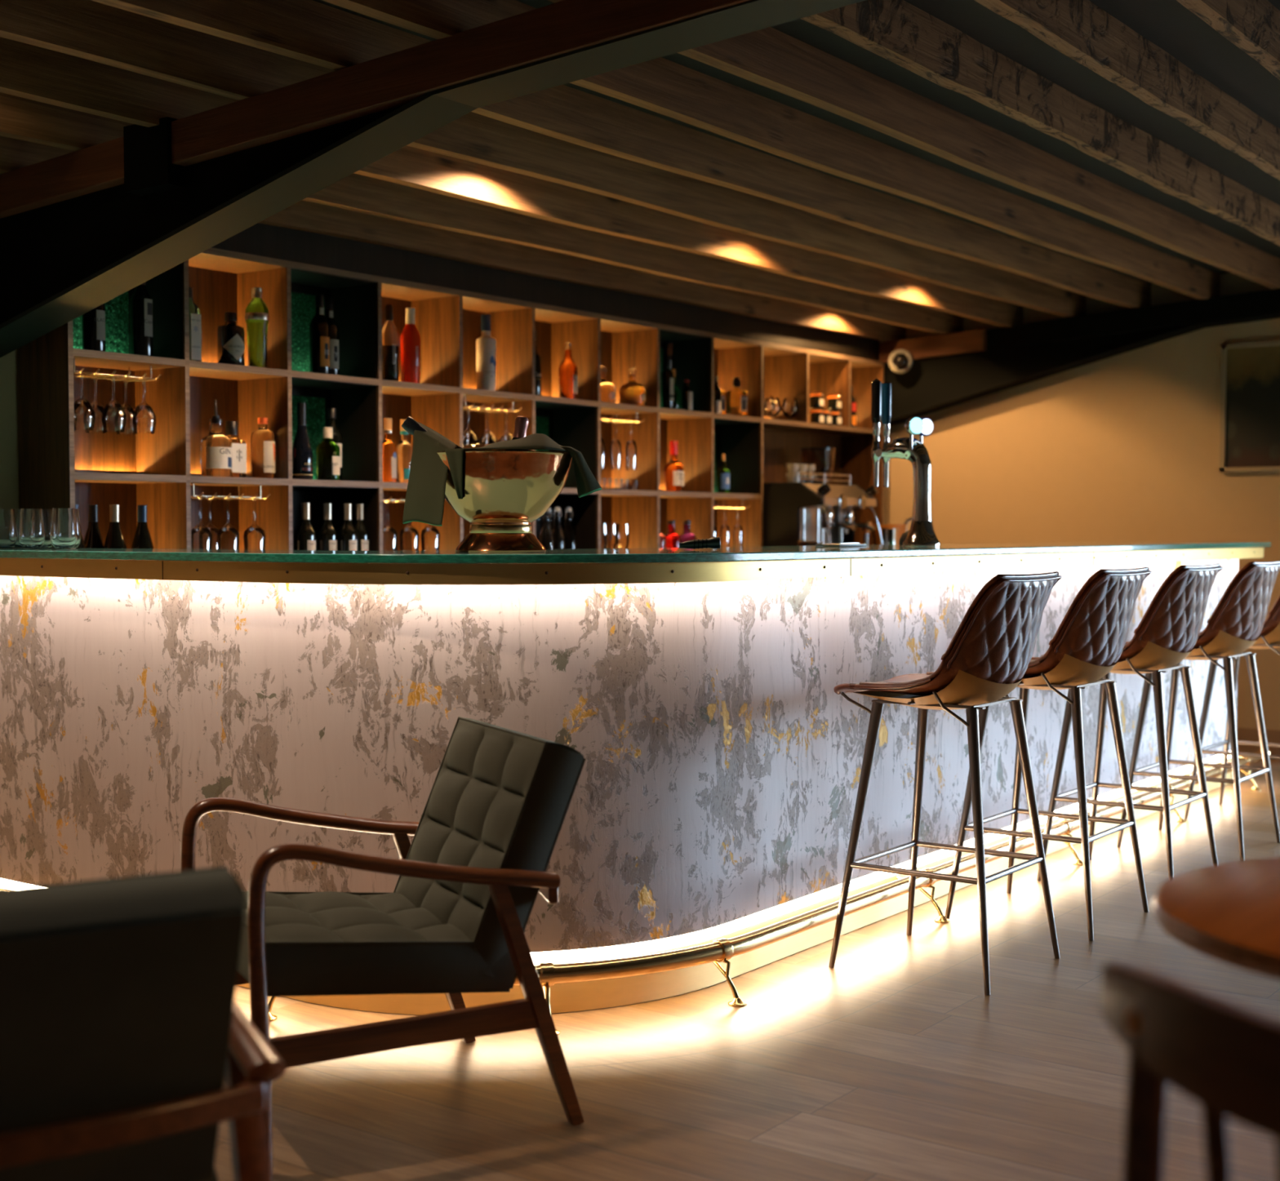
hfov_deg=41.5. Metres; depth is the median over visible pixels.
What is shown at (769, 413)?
glass
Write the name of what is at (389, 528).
goblet
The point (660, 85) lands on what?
joist
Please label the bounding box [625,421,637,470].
champagne flute
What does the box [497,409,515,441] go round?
martini glass
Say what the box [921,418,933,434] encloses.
light
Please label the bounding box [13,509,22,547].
glass
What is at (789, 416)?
glass
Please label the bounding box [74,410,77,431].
wine glass
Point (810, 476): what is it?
coffee cup
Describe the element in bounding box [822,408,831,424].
jar
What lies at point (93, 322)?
bottle
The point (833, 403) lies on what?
jar
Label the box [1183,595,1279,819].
bar stool
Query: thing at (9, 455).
wall
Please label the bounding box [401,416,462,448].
champagne bottle
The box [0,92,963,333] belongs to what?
joist
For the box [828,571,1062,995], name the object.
bar stool
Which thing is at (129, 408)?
wine glass
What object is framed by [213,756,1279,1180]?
floor
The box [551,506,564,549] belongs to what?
bottle
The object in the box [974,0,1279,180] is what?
joist
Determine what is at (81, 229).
rafter
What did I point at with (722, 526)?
champagne flute
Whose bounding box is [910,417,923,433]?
light
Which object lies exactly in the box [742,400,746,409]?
label
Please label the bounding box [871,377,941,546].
tap
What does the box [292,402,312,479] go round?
bottle
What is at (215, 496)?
glass rack
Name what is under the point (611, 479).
shot glass
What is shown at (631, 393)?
bottle
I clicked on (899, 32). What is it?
joist
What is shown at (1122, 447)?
wall
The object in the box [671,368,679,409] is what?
bottle
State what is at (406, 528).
goblet
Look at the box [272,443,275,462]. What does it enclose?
label
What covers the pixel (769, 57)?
joist
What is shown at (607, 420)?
glass rack
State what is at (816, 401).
jar
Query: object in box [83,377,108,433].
wine glass
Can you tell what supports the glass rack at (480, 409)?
attached to the shelf unit
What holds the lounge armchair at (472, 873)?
on the floor
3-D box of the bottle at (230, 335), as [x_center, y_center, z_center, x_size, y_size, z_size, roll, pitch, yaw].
[-1.504,-0.922,6.210,0.099,0.200,0.097,1,3,36]
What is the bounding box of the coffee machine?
[763,471,883,546]
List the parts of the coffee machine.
panel, cup rail, steam knob, panel, steam knob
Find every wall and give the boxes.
[0,173,18,547]
[879,272,1279,730]
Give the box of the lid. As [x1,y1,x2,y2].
[898,530,909,545]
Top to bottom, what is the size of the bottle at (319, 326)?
0.314 m
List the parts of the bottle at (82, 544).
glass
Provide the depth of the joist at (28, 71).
6.12 m
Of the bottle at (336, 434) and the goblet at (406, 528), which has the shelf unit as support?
the bottle at (336, 434)
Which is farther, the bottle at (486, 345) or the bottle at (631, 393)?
the bottle at (631, 393)
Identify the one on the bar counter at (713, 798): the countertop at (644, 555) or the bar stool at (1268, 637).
the countertop at (644, 555)
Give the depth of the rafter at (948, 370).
9.56 m
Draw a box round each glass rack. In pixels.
[73,357,160,382]
[191,483,270,499]
[382,497,404,502]
[462,395,522,413]
[600,411,645,423]
[713,498,751,508]
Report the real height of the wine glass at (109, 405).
0.192 m
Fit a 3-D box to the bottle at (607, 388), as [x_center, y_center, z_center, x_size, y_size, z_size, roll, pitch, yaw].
[-0.179,-0.981,8.070,0.129,0.185,0.127,1,3,36]
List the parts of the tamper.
stem, handle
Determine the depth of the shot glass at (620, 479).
8.14 m
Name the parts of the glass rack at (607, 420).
rail, rail, rail, rail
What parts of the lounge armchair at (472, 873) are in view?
rail, leg, armrest, rail, armrest, leg, leg, rail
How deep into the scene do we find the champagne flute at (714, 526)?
8.73 m
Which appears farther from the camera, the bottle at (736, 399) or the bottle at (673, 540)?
the bottle at (736, 399)
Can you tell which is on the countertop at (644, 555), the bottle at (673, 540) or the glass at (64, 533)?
the glass at (64, 533)
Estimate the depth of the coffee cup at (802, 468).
9.02 m
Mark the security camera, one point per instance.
(900, 361)
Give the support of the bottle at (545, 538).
on the shelf unit
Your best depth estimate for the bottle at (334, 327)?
6.63 m
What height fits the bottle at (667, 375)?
0.340 m
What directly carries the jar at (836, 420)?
on the shelf unit
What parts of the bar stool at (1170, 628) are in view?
leg, leg, seat frame, leg, leg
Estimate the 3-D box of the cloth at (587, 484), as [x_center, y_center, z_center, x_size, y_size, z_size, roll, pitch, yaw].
[-0.160,-0.308,4.392,0.121,0.134,0.091,0,2,11]
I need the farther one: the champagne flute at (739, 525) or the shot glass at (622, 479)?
the champagne flute at (739, 525)
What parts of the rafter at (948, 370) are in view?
timber plate, timber plate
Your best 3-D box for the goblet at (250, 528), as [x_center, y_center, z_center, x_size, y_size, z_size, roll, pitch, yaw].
[-1.431,-0.232,6.268,0.082,0.226,0.081,1,3,36]
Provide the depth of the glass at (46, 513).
5.33 m
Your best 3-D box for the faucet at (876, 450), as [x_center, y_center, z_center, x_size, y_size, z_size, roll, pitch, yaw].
[0.851,-0.490,6.083,0.034,0.230,0.034,1,3,36]
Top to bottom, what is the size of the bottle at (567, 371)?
0.265 m
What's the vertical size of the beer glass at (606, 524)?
0.245 m
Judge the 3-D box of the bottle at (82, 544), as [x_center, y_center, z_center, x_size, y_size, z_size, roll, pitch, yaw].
[-1.919,-0.143,5.723,0.082,0.299,0.082,1,3,36]
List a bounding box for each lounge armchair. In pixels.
[0,866,286,1180]
[181,716,586,1176]
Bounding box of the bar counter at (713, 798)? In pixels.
[0,546,1263,1015]
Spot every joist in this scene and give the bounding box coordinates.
[0,0,1085,317]
[0,36,1022,327]
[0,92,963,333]
[0,135,906,342]
[91,0,1151,308]
[323,0,1220,299]
[548,0,1279,288]
[800,0,1279,245]
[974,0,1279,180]
[1176,0,1279,79]
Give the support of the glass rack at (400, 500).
attached to the shelf unit
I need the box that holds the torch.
[679,537,720,549]
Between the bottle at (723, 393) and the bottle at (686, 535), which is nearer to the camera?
the bottle at (686, 535)
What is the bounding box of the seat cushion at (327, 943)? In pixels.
[237,891,516,996]
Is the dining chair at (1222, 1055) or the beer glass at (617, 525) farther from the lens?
the beer glass at (617, 525)
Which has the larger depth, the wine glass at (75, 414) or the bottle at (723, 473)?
the bottle at (723, 473)
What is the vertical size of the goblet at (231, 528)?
0.226 m
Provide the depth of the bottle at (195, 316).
6.07 m
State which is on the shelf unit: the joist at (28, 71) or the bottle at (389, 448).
the bottle at (389, 448)
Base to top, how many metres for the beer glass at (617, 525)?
0.245 m
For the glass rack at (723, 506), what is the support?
attached to the shelf unit
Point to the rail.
(549, 974)
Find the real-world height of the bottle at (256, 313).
0.300 m
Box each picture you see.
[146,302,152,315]
[227,457,231,467]
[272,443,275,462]
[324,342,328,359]
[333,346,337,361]
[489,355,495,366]
[721,399,724,409]
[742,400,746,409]
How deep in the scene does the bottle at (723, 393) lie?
8.90 m
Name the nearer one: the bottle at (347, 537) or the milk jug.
the bottle at (347, 537)
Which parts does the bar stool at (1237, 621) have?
leg, leg, seat frame, leg, leg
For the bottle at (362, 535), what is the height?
0.317 m
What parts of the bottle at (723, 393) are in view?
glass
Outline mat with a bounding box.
[815,542,866,546]
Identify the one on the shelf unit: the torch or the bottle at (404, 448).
the bottle at (404, 448)
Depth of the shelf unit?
7.07 m
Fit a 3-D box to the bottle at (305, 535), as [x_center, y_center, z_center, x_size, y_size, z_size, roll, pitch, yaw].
[-1.280,-0.178,6.475,0.074,0.317,0.072,1,3,36]
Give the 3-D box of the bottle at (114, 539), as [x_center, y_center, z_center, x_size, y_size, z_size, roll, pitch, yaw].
[-1.799,-0.145,5.785,0.082,0.299,0.082,1,3,36]
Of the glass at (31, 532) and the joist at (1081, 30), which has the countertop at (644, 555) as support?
the glass at (31, 532)
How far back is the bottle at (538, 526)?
7.74 m
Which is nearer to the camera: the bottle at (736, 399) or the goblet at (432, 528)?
the goblet at (432, 528)
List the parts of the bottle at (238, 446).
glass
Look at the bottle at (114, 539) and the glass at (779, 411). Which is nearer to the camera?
the bottle at (114, 539)
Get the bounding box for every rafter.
[0,0,865,357]
[879,288,1279,426]
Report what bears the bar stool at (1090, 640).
on the floor
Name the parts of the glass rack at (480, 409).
rail, rail, rail, rail, rail, rail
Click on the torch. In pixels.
(714, 543)
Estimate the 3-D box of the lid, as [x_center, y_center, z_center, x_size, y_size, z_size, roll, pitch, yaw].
[1.023,-0.198,6.312,0.107,0.060,0.107,1,3,36]
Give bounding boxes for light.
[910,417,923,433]
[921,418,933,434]
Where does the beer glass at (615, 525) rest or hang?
on the shelf unit
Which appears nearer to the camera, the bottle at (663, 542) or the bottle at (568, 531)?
the bottle at (568, 531)
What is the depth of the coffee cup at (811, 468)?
9.09 m
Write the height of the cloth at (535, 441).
0.049 m
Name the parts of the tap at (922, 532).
handle, handle, badge stem, badge stem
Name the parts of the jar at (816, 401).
lid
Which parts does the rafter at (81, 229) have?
timber plate, timber plate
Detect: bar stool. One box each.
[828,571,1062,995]
[945,567,1151,941]
[1036,563,1222,881]
[1116,560,1279,861]
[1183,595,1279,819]
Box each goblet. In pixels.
[191,496,212,549]
[198,498,221,549]
[216,497,239,549]
[243,497,266,550]
[382,501,397,551]
[399,522,419,551]
[420,524,439,551]
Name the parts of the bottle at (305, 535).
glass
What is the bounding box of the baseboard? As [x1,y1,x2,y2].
[1236,727,1279,755]
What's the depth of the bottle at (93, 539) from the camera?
5.79 m
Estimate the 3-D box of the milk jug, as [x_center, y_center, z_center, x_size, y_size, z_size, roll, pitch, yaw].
[1.410,-0.216,9.463,0.124,0.262,0.100,-1,2,-21]
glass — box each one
[0,508,17,548]
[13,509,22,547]
[17,508,44,548]
[40,509,52,547]
[49,507,77,548]
[72,508,81,548]
[73,372,95,430]
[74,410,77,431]
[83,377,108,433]
[101,374,126,432]
[114,379,137,435]
[132,377,156,434]
[462,406,480,444]
[462,409,478,446]
[475,408,497,445]
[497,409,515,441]
[603,478,612,488]
[603,523,608,548]
[603,524,617,548]
[608,478,617,489]
[614,478,623,489]
[616,524,629,548]
[620,479,628,489]
[629,479,638,490]
[763,395,775,416]
[763,397,781,417]
[781,398,799,420]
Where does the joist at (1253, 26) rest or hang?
attached to the ceiling
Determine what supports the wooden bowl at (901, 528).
on the countertop
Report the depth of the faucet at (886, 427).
6.14 m
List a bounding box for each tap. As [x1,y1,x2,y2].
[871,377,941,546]
[903,517,912,531]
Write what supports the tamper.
on the countertop
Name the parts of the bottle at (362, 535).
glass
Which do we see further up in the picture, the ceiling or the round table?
the ceiling
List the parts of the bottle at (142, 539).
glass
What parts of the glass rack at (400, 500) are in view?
rail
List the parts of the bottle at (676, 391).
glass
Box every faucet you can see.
[871,422,880,486]
[881,423,890,487]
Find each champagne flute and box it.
[600,418,605,468]
[609,419,622,469]
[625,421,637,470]
[713,506,717,537]
[720,507,729,546]
[733,507,742,546]
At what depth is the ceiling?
5.41 m
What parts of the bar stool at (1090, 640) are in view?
leg, leg, seat frame, leg, leg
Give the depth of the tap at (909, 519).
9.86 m
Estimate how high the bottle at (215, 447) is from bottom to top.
0.281 m
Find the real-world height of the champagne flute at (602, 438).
0.236 m
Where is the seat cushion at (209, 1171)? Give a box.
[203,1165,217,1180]
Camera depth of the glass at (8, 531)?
5.27 m
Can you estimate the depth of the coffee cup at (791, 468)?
8.95 m
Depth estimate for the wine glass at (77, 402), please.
5.65 m
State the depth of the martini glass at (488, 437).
7.31 m
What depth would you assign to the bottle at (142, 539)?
5.87 m
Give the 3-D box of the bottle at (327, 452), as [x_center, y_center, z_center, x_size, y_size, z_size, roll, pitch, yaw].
[-1.215,-0.533,6.576,0.093,0.206,0.091,1,3,36]
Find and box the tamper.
[861,520,871,545]
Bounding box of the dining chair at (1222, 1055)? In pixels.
[1100,962,1279,1180]
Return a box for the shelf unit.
[17,222,884,551]
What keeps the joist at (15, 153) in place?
attached to the ceiling
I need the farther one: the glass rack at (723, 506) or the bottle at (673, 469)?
the glass rack at (723, 506)
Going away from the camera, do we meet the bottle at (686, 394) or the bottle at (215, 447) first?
the bottle at (215, 447)
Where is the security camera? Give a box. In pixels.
[888,348,913,373]
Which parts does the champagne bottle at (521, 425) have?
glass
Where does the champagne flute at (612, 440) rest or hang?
hanging from the glass rack at (607, 420)
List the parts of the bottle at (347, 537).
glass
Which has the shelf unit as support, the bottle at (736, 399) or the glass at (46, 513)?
the bottle at (736, 399)
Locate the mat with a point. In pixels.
(839, 544)
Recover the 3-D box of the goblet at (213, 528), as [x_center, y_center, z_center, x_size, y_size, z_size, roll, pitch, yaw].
[-1.586,-0.231,6.226,0.082,0.226,0.081,1,3,36]
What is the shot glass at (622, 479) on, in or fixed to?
on the shelf unit
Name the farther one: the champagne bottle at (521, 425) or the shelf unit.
the shelf unit
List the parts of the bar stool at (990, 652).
leg, leg, seat frame, leg, leg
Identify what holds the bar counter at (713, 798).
on the floor
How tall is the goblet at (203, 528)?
0.226 m
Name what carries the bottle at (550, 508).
on the shelf unit
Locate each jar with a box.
[809,391,823,408]
[809,408,824,423]
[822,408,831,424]
[826,394,841,410]
[829,410,841,426]
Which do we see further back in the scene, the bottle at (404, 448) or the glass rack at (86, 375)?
the bottle at (404, 448)
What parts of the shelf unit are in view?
panel, green glass panel, panel frame, panel, panel, green glass panel, green glass panel, panel frame, panel frame, panel, panel, panel, green glass panel, panel frame, panel, panel, green glass panel, panel, green glass panel, panel frame, panel, panel, panel, panel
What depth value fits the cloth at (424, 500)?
4.30 m
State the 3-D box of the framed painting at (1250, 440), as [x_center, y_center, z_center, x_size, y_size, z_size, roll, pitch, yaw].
[3.375,-0.972,8.881,0.626,0.684,0.033,1,3,36]
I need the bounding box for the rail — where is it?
[268,748,1271,1035]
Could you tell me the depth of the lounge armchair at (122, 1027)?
2.06 m
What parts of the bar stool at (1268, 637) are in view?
leg, leg, seat frame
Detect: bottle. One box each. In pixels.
[75,504,85,547]
[81,302,105,351]
[84,504,104,548]
[103,504,126,548]
[129,282,152,355]
[131,505,154,548]
[188,287,201,361]
[200,399,231,476]
[217,311,244,365]
[225,421,246,477]
[244,287,269,368]
[250,417,275,478]
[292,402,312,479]
[296,502,315,550]
[309,294,329,373]
[315,426,340,480]
[318,503,337,550]
[322,408,342,480]
[324,297,339,375]
[337,503,356,551]
[353,503,368,551]
[382,304,399,381]
[382,417,396,482]
[396,419,413,482]
[400,307,420,383]
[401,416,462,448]
[475,314,496,391]
[504,416,528,450]
[535,329,541,395]
[535,517,541,539]
[538,507,554,549]
[549,506,553,530]
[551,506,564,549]
[558,342,577,399]
[562,506,576,549]
[600,365,615,403]
[618,368,645,405]
[659,520,666,547]
[661,341,673,408]
[664,440,684,491]
[664,520,681,547]
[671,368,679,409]
[680,379,693,410]
[680,520,696,542]
[714,376,725,413]
[714,377,721,413]
[716,453,729,493]
[725,377,747,416]
[850,385,856,427]
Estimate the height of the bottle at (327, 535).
0.317 m
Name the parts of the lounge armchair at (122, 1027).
rail, leg, armrest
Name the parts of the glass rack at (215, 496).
rail, rail, rail, rail, rail, rail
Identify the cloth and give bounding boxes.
[402,422,463,526]
[456,433,566,451]
[557,446,601,497]
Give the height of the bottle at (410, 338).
0.312 m
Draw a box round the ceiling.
[313,0,1279,284]
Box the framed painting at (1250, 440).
[1219,340,1279,472]
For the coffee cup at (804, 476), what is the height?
0.050 m
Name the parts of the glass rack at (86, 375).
rail, rail, rail, rail, rail, rail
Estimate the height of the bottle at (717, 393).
0.198 m
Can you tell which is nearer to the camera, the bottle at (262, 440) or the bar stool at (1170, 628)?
the bar stool at (1170, 628)
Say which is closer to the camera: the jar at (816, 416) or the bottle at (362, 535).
the bottle at (362, 535)
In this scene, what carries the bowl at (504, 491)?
on the countertop at (644, 555)
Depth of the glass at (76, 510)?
5.26 m
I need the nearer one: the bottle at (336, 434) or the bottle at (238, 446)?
the bottle at (238, 446)
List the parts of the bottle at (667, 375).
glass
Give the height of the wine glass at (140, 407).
0.192 m
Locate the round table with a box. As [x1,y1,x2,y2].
[1151,857,1279,979]
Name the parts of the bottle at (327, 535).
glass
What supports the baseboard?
attached to the wall at (1122, 447)
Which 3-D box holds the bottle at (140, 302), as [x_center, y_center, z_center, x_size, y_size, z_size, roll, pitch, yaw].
[-1.739,-0.971,5.888,0.077,0.319,0.076,1,2,20]
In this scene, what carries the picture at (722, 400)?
attached to the bottle at (723, 393)
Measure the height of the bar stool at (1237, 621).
1.088 m
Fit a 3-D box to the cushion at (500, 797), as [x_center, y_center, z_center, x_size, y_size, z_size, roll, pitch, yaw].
[-0.342,0.538,3.640,0.268,0.476,0.521,-1,2,-26]
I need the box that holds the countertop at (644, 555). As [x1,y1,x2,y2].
[0,542,1271,564]
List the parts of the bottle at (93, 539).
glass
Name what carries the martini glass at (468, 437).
hanging from the glass rack at (480, 409)
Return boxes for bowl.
[435,449,572,552]
[871,524,906,544]
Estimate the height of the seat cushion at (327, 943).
0.163 m
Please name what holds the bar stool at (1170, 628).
on the floor
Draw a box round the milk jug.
[881,528,897,544]
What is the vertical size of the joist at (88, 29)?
0.150 m
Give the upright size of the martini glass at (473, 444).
0.158 m
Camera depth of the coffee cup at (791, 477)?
8.95 m
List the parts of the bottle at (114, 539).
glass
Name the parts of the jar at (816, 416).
lid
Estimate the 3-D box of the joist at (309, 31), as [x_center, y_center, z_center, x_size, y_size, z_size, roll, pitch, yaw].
[-0.398,-1.455,4.951,0.054,0.150,10.798,1,3,36]
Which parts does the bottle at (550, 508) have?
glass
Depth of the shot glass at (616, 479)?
8.07 m
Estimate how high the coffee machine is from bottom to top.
0.561 m
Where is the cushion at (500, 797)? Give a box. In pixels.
[395,718,586,977]
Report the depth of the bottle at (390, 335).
6.84 m
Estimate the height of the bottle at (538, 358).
0.308 m
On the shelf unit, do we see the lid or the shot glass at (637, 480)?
the shot glass at (637, 480)
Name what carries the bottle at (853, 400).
on the shelf unit
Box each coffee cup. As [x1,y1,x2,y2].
[785,463,799,473]
[785,473,796,482]
[797,463,807,472]
[799,474,808,483]
[804,464,815,472]
[804,475,817,483]

